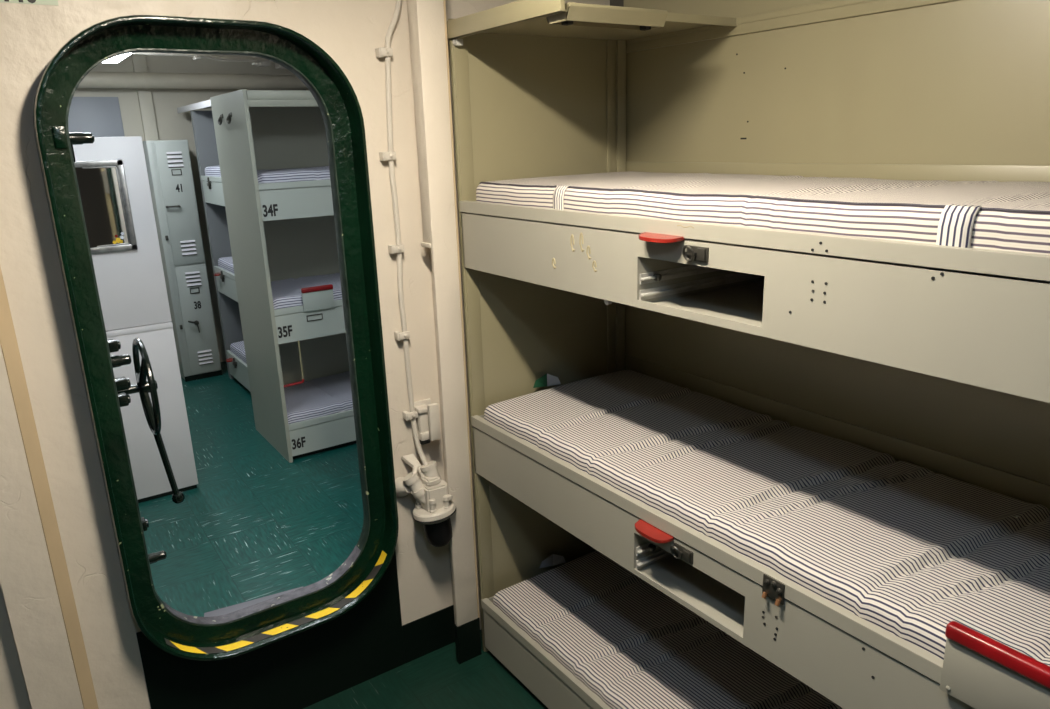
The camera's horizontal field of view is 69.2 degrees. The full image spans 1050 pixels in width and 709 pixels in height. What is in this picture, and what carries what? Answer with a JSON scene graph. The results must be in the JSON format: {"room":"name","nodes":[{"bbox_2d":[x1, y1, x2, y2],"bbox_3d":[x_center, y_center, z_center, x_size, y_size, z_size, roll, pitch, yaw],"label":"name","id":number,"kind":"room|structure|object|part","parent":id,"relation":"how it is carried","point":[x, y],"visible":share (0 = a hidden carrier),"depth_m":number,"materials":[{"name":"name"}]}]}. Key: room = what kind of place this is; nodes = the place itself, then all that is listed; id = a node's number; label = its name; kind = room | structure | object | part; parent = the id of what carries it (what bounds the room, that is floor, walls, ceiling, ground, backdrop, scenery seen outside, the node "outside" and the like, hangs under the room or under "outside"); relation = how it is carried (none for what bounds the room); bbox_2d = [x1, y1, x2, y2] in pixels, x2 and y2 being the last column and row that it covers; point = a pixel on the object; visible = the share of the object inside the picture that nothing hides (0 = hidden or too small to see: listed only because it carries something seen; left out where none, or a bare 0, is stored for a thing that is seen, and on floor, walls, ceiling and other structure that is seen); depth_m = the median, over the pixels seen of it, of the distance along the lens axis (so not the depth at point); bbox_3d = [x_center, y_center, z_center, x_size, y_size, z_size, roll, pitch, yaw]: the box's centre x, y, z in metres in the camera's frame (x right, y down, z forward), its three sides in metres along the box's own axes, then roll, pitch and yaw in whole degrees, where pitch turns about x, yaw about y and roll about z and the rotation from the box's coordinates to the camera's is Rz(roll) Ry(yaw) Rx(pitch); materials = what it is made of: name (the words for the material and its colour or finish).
{"room":"dormitory","nodes":[
{"label":"dormitory","id":0,"kind":"room"},
{"bbox_2d":[0,345,83,708],"bbox_3d":[-1.263,0.068,1.769,0.108,2.491,0.049,-12,19,-33],"label":"wall","id":1,"kind":"structure","parent":0,"point":[27,582],"depth_m":1.89,"materials":[{"name":"beige paint"}]},
{"bbox_2d":[73,54,308,361],"bbox_3d":[-2.903,-1.080,5.987,5.060,2.491,0.058,-12,19,-33],"label":"wall","id":2,"kind":"structure","parent":0,"point":[171,124],"depth_m":5.89,"materials":[{"name":"paint"}]},
{"bbox_2d":[68,97,124,136],"bbox_3d":[-3.187,-1.544,5.611,0.445,0.672,0.025,-12,19,-33],"label":"board","id":3,"kind":"object","parent":2,"relation":"attached to","point":[98,116],"visible":0.24,"depth_m":5.58,"materials":[{"name":"grey"}]},
{"bbox_2d":[131,54,158,140],"bbox_3d":[-2.833,-1.080,5.976,0.092,2.491,0.040,-12,19,-33],"label":"trim","id":4,"kind":"structure","parent":2,"relation":"attached to","point":[139,63],"depth_m":5.73,"materials":[{"name":"beige paint"}]},
{"bbox_2d":[78,71,307,89],"bbox_3d":[-2.859,-2.015,5.606,5.014,0.120,0.209,-12,19,-33],"label":"pipe","id":5,"kind":"object","parent":2,"relation":"attached to","point":[93,79],"visible":0.54,"depth_m":5.72,"materials":[{"name":"beige metal"}]},
{"bbox_2d":[138,361,363,616],"bbox_3d":[-1.594,0.609,4.556,5.060,0.058,4.526,-12,19,-33],"label":"floor","id":6,"kind":"structure","parent":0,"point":[256,523],"depth_m":3.77,"materials":[{"name":"teal tile"}]},
{"bbox_2d":[73,136,197,502],"bbox_3d":[-2.316,-0.047,3.522,1.268,1.818,0.067,-12,19,-33],"label":"door","id":7,"kind":"structure","parent":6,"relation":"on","point":[131,284],"depth_m":3.76,"materials":[{"name":"white paint"}]},
{"bbox_2d":[74,160,137,253],"bbox_3d":[-2.031,-0.676,3.519,0.375,0.421,0.014,-12,19,-33],"label":"wall mirror","id":8,"kind":"object","parent":7,"relation":"attached to","point":[102,184],"visible":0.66,"depth_m":3.56,"materials":[{"name":"silver metal"}]},
{"bbox_3d":[-2.333,-0.490,3.398,1.268,0.898,0.060,-12,19,-33],"label":"panel","id":9,"kind":"part","parent":7,"relation":"part of","materials":[{"name":"white paint"}]},
{"bbox_3d":[-2.302,0.374,3.642,1.268,0.893,0.067,-12,19,-33],"label":"panel","id":10,"kind":"part","parent":7,"relation":"part of","materials":[{"name":"white paint"}]},
{"bbox_2d":[142,140,221,381],"bbox_3d":[-2.663,-0.717,5.912,0.282,1.818,0.405,-12,19,-33],"label":"locker","id":11,"kind":"object","parent":6,"relation":"on","point":[168,162],"visible":1,"depth_m":5.76,"materials":[{"name":"metal"}]},
{"bbox_2d":[166,151,183,167],"bbox_3d":[-2.564,-1.427,5.582,0.104,0.116,0.009,-12,19,-33],"label":"vent","id":12,"kind":"object","parent":11,"relation":"attached to","point":[174,159],"depth_m":5.58,"materials":[{"name":"grey metal"}]},
{"bbox_3d":[-2.564,-1.121,5.673,0.220,0.895,0.009,-12,19,-33],"label":"door","id":13,"kind":"part","parent":11,"relation":"part of","materials":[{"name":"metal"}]},
{"bbox_2d":[180,240,196,255],"bbox_3d":[-2.543,-0.804,5.759,0.104,0.116,0.009,-12,19,-33],"label":"vent","id":14,"kind":"object","parent":11,"relation":"attached to","point":[187,247],"depth_m":5.76,"materials":[{"name":"grey metal"}]},
{"bbox_2d":[185,271,201,286],"bbox_3d":[-2.536,-0.576,5.825,0.104,0.116,0.009,-12,19,-33],"label":"vent","id":15,"kind":"object","parent":11,"relation":"attached to","point":[192,278],"depth_m":5.83,"materials":[{"name":"grey metal"}]},
{"bbox_3d":[-2.558,-0.218,5.887,0.084,0.106,0.038,-12,19,-33],"label":"handle","id":16,"kind":"part","parent":11,"relation":"part of","materials":[{"name":"metal"}]},
{"bbox_3d":[-2.536,-0.270,5.916,0.220,0.848,0.009,-12,19,-33],"label":"door","id":17,"kind":"part","parent":11,"relation":"part of","materials":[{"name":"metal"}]},
{"bbox_2d":[197,349,212,364],"bbox_3d":[-2.516,0.023,5.995,0.104,0.116,0.009,-12,19,-33],"label":"vent","id":18,"kind":"object","parent":11,"relation":"attached to","point":[204,356],"depth_m":5.99,"materials":[{"name":"grey metal"}]},
{"bbox_2d":[177,100,250,391],"bbox_3d":[-1.882,-0.773,5.582,0.715,2.056,1.644,-12,19,-33],"label":"rack","id":19,"kind":"object","parent":6,"relation":"on","point":[202,121],"visible":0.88,"depth_m":5.64,"materials":[{"name":"grey metal"}]},
{"bbox_2d":[205,165,220,176],"bbox_3d":[-1.768,-1.259,5.248,0.604,0.103,1.104,-12,19,-33],"label":"mattress","id":20,"kind":"object","parent":19,"relation":"on","point":[214,171],"visible":0.07,"depth_m":5.33,"materials":[{"name":"white fabric"}]},
{"bbox_2d":[201,176,224,205],"bbox_3d":[-1.763,-1.149,5.287,0.676,0.190,1.172,-12,19,-33],"label":"tray","id":21,"kind":"object","parent":19,"relation":"on","point":[212,186],"depth_m":5.35,"materials":[{"name":"metal"}]},
{"bbox_3d":[-2.091,-0.838,5.914,0.656,2.013,0.069,-12,19,-33],"label":"panel","id":22,"kind":"part","parent":19,"relation":"part of","materials":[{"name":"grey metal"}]},
{"bbox_2d":[218,256,233,273],"bbox_3d":[-1.746,-0.620,5.430,0.603,0.101,1.104,-12,19,-33],"label":"mattress","id":23,"kind":"object","parent":19,"relation":"on","point":[226,263],"visible":0.09,"depth_m":5.54,"materials":[{"name":"white fabric"}]},
{"bbox_2d":[214,266,237,301],"bbox_3d":[-1.752,-0.508,5.461,0.703,0.190,1.172,-12,19,-33],"label":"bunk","id":24,"kind":"object","parent":19,"relation":"on","point":[225,280],"depth_m":5.52,"materials":[{"name":"grey metal"}]},
{"bbox_2d":[230,341,246,363],"bbox_3d":[-1.725,0.013,5.610,0.603,0.101,1.104,-12,19,-33],"label":"mattress","id":25,"kind":"object","parent":19,"relation":"on","point":[237,348],"visible":0.12,"depth_m":5.72,"materials":[{"name":"white fabric"}]},
{"bbox_2d":[226,350,250,391],"bbox_3d":[-1.731,0.125,5.642,0.703,0.190,1.172,-12,19,-33],"label":"tray","id":26,"kind":"object","parent":19,"relation":"on","point":[238,369],"depth_m":5.71,"materials":[{"name":"grey metal"}]},
{"bbox_2d":[204,586,302,616],"bbox_3d":[-1.002,1.030,2.898,0.552,0.006,0.426,-12,19,-33],"label":"threshold strip","id":27,"kind":"object","parent":6,"relation":"on","point":[233,608],"visible":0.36,"depth_m":3.02,"materials":[{"name":"grey metal"}]},
{"bbox_2d":[210,89,356,462],"bbox_3d":[-0.776,-0.597,4.882,2.019,2.032,0.692,-12,19,-33],"label":"rack","id":28,"kind":"object","parent":6,"relation":"on","point":[279,230],"visible":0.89,"depth_m":4.43,"materials":[{"name":"metal"}]},
{"bbox_3d":[-1.568,-0.425,4.371,0.021,2.032,0.677,-12,19,-33],"label":"panel","id":29,"kind":"part","parent":28,"relation":"part of","materials":[{"name":"grey metal"}]},
{"bbox_2d":[257,166,329,183],"bbox_3d":[-0.785,-1.146,4.732,1.909,0.094,0.614,-12,19,-33],"label":"mattress","id":30,"kind":"object","parent":28,"relation":"on","point":[311,173],"visible":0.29,"depth_m":4.10,"materials":[{"name":"white fabric"}]},
{"bbox_2d":[258,179,333,220],"bbox_3d":[-0.775,-1.039,4.771,1.954,0.193,0.661,-12,19,-33],"label":"tray","id":31,"kind":"object","parent":28,"relation":"on","point":[313,198],"depth_m":4.09,"materials":[{"name":"grey metal"}]},
{"bbox_3d":[-0.952,-0.672,5.164,1.955,2.032,0.012,-12,19,-33],"label":"panel","id":32,"kind":"part","parent":28,"relation":"part of","materials":[{"name":"grey metal"}]},
{"bbox_2d":[271,273,341,308],"bbox_3d":[-0.764,-0.500,4.916,1.909,0.095,0.616,-12,19,-33],"label":"mattress","id":33,"kind":"object","parent":28,"relation":"on","point":[286,293],"visible":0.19,"depth_m":4.47,"materials":[{"name":"white fabric"}]},
{"bbox_2d":[274,284,345,387],"bbox_3d":[-0.746,-0.316,4.969,1.954,0.548,0.680,-12,19,-33],"label":"tray","id":34,"kind":"object","parent":28,"relation":"on","point":[317,326],"depth_m":4.29,"materials":[{"name":"grey metal"}]},
{"bbox_2d":[284,371,352,423],"bbox_3d":[-0.743,0.145,5.100,1.909,0.092,0.615,-12,19,-33],"label":"mattress","id":35,"kind":"object","parent":28,"relation":"on","point":[322,396],"visible":0.2,"depth_m":4.61,"materials":[{"name":"white fabric"}]},
{"bbox_2d":[288,409,355,456],"bbox_3d":[-0.732,0.251,5.138,1.954,0.193,0.661,-12,19,-33],"label":"tray","id":36,"kind":"object","parent":28,"relation":"on","point":[313,435],"depth_m":4.46,"materials":[{"name":"grey metal"}]},
{"bbox_2d":[0,0,609,708],"bbox_3d":[-0.350,-0.144,2.406,5.060,2.491,0.016,-12,19,-33],"label":"wall","id":37,"kind":"structure","parent":0,"point":[350,32],"depth_m":2.02,"materials":[{"name":"beige paint"}]},
{"bbox_2d":[0,0,58,5],"bbox_3d":[-1.114,-0.815,1.674,0.140,0.080,0.002,-12,19,-33],"label":"label","id":38,"kind":"object","parent":37,"relation":"attached to","point":[39,2],"visible":1,"depth_m":1.70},
{"bbox_2d":[0,266,98,708],"bbox_3d":[-1.206,0.055,1.807,0.033,2.491,0.049,-12,19,-33],"label":"trim","id":39,"kind":"structure","parent":37,"relation":"attached to","point":[8,340],"depth_m":1.89,"materials":[{"name":"beige paint"}]},
{"bbox_2d":[33,15,404,708],"bbox_3d":[-0.762,0.170,2.149,0.790,2.054,0.126,-12,19,-33],"label":"door frame","id":40,"kind":"structure","parent":37,"relation":"in","point":[301,648],"depth_m":2.19,"materials":[{"name":"metal"}]},
{"bbox_2d":[69,132,184,563],"bbox_3d":[-1.280,-0.024,2.310,0.249,1.622,0.838,-12,19,-33],"label":"mechanism","id":41,"kind":"structure","parent":40,"relation":"attached to","point":[144,386],"depth_m":2.16,"materials":[{"name":"black metal"}]},
{"bbox_3d":[-1.080,0.265,2.264,0.074,0.396,0.035,-8,17,-22],"label":"lever","id":42,"kind":"part","parent":41,"relation":"part of","materials":[{"name":"black metal"}]},
{"bbox_2d":[375,0,427,465],"bbox_3d":[-0.351,-0.355,2.297,0.117,1.478,0.068,-12,19,-33],"label":"cable","id":43,"kind":"object","parent":37,"relation":"attached to","point":[390,156],"visible":1,"depth_m":2.28,"materials":[{"name":"beige paint"}]},
{"bbox_2d":[395,454,455,546],"bbox_3d":[-0.318,0.479,2.491,0.195,0.301,0.142,9,19,34],"label":"light","id":44,"kind":"object","parent":37,"relation":"attached to","point":[433,509],"visible":1,"depth_m":2.45,"materials":[{"name":"beige paint"}]},
{"bbox_3d":[-0.349,0.398,2.471,0.063,0.132,0.100,-12,19,-33],"label":"strap arm","id":45,"kind":"part","parent":44,"relation":"part of","materials":[{"name":"beige paint"}]},
{"bbox_3d":[-0.288,0.575,2.501,0.095,0.109,0.096,-12,19,-33],"label":"globe","id":46,"kind":"part","parent":44,"relation":"part of","materials":[{"name":"black glass"}]},
{"bbox_2d":[414,398,440,444],"bbox_3d":[-0.314,0.221,2.464,0.064,0.145,0.084,-12,19,-33],"label":"bracket","id":47,"kind":"object","parent":37,"relation":"attached to","point":[428,422],"visible":0.93,"depth_m":2.45,"materials":[{"name":"beige metal"}]},
{"bbox_2d":[402,605,480,663],"bbox_3d":[-0.290,0.998,2.661,0.239,0.150,0.122,-12,19,-33],"label":"baseboard","id":48,"kind":"structure","parent":37,"relation":"attached to","point":[427,634],"depth_m":2.67,"materials":[{"name":"black paint"}]},
{"bbox_2d":[443,0,479,617],"bbox_3d":[-0.202,-0.207,2.346,0.007,2.346,0.010,-12,19,-33],"label":"trim","id":49,"kind":"structure","parent":37,"relation":"attached to","point":[444,3],"depth_m":2.34,"materials":[{"name":"beige paint"}]},
{"bbox_2d":[303,629,547,708],"bbox_3d":[0.220,1.685,0.571,3.358,0.058,4.329,-12,19,-33],"label":"floor","id":50,"kind":"structure","parent":0,"point":[435,679],"depth_m":2.54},
{"bbox_2d":[447,0,1049,708],"bbox_3d":[0.637,0.016,1.751,0.711,2.479,2.006,-12,19,-33],"label":"rack","id":51,"kind":"object","parent":50,"relation":"on","point":[933,357],"visible":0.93,"depth_m":1.90,"materials":[{"name":"metal"}]},
{"bbox_3d":[0.093,-0.002,2.601,0.659,2.082,0.025,-12,19,-33],"label":"panel","id":52,"kind":"part","parent":51,"relation":"part of","materials":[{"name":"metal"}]},
{"bbox_2d":[481,596,611,708],"bbox_3d":[0.683,1.089,2.063,0.661,0.190,1.977,-12,19,-33],"label":"tray","id":53,"kind":"object","parent":51,"relation":"on","point":[554,685],"depth_m":2.43,"materials":[{"name":"metal"}]},
{"bbox_2d":[546,2,667,30],"bbox_3d":[0.191,-0.828,1.883,0.310,0.042,0.138,-12,19,-33],"label":"light","id":54,"kind":"object","parent":51,"relation":"attached to","point":[577,14],"visible":0.88,"depth_m":1.83,"materials":[{"name":"metal"}]},
{"bbox_2d":[561,21,572,25],"bbox_3d":[0.100,-0.794,1.800,0.018,0.028,0.025,-12,19,-33],"label":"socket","id":55,"kind":"object","parent":54,"relation":"attached to","point":[566,23],"depth_m":1.80,"materials":[{"name":"black"}]},
{"bbox_2d":[640,26,650,30],"bbox_3d":[0.306,-0.839,1.935,0.018,0.028,0.025,-12,19,-33],"label":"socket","id":56,"kind":"object","parent":54,"relation":"attached to","point":[643,28],"depth_m":1.93,"materials":[{"name":"black"}]},
{"bbox_2d":[493,550,842,708],"bbox_3d":[0.679,0.986,2.034,0.626,0.083,1.909,-12,19,-33],"label":"mattress","id":57,"kind":"object","parent":51,"relation":"on","point":[633,645],"visible":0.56,"depth_m":2.32,"materials":[{"name":"white fabric"}]},
{"bbox_2d":[540,554,565,567],"bbox_3d":[0.101,0.745,2.763,0.104,0.047,0.006,-8,17,-20],"label":"folded card","id":58,"kind":"object","parent":57,"relation":"on","point":[553,559],"visible":1,"depth_m":2.76,"materials":[{"name":"grey paper"}]},
{"bbox_2d":[459,201,1049,402],"bbox_3d":[0.625,-0.207,1.683,0.698,0.213,1.977,-12,19,-33],"label":"tray","id":59,"kind":"object","parent":51,"relation":"on","point":[979,317],"depth_m":1.34,"materials":[{"name":"beige metal"}]},
{"bbox_2d":[471,415,1049,708],"bbox_3d":[0.646,0.398,1.856,0.696,0.291,1.977,-12,19,-33],"label":"tray","id":60,"kind":"object","parent":51,"relation":"on","point":[850,660],"depth_m":1.68,"materials":[{"name":"metal"}]},
{"bbox_2d":[476,171,1049,254],"bbox_3d":[0.641,-0.324,1.647,0.624,0.091,1.912,-12,19,-33],"label":"mattress","id":61,"kind":"object","parent":51,"relation":"on","point":[993,215],"visible":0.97,"depth_m":1.42,"materials":[{"name":"grey fabric"}]},
{"bbox_2d":[484,370,1049,665],"bbox_3d":[0.658,0.332,1.848,0.627,0.087,1.909,-12,19,-33],"label":"mattress","id":62,"kind":"object","parent":51,"relation":"on","point":[910,550],"visible":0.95,"depth_m":1.71,"materials":[{"name":"white fabric"}]},
{"bbox_2d":[533,374,560,387],"bbox_3d":[0.074,0.086,2.572,0.099,0.045,0.006,-8,17,-20],"label":"folded card","id":63,"kind":"object","parent":62,"relation":"on","point":[545,380],"visible":1,"depth_m":2.57,"materials":[{"name":"green paper"}]},
{"bbox_3d":[0.921,-0.047,1.936,0.022,2.479,2.006,-12,19,-33],"label":"panel","id":64,"kind":"part","parent":51,"relation":"part of","materials":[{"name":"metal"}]},
{"bbox_2d":[407,0,477,626],"bbox_3d":[-0.268,-0.140,2.381,0.088,2.491,0.118,-12,19,-33],"label":"wall column","id":65,"kind":"structure","parent":0,"point":[425,17],"depth_m":2.29,"materials":[{"name":"beige metal"}]},
{"bbox_2d":[610,0,623,6],"bbox_3d":[1.553,0.160,1.118,0.023,2.491,4.322,-12,19,-33],"label":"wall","id":66,"kind":"structure","parent":0,"point":[612,2],"depth_m":2.55,"materials":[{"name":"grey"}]},
{"bbox_3d":[-1.677,-1.841,3.862,5.060,0.057,4.517,-12,19,-33],"label":"doorway","id":67,"kind":"structure","parent":0,"visible":0},
{"bbox_2d":[102,53,131,62],"bbox_3d":[-2.519,-1.861,4.504,0.270,0.201,0.610,-12,19,-33],"label":"ceiling light","id":68,"kind":"object","parent":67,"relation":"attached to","point":[119,58],"visible":0.09,"depth_m":4.62,"materials":[{"name":"white plastic"}]},
{"bbox_2d":[132,52,272,64],"bbox_3d":[-1.946,-2.065,5.132,0.206,0.190,2.105,11,20,37],"label":"overhead cable","id":69,"kind":"object","parent":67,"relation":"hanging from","point":[256,60],"visible":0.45,"depth_m":5.00,"materials":[{"name":"beige paint"}]},
{"bbox_2d":[257,62,285,68],"bbox_3d":[-1.851,-2.250,5.738,0.322,0.172,0.126,-12,19,-33],"label":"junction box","id":70,"kind":"object","parent":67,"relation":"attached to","point":[262,64],"visible":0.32,"depth_m":5.70,"materials":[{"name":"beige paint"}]}
]}

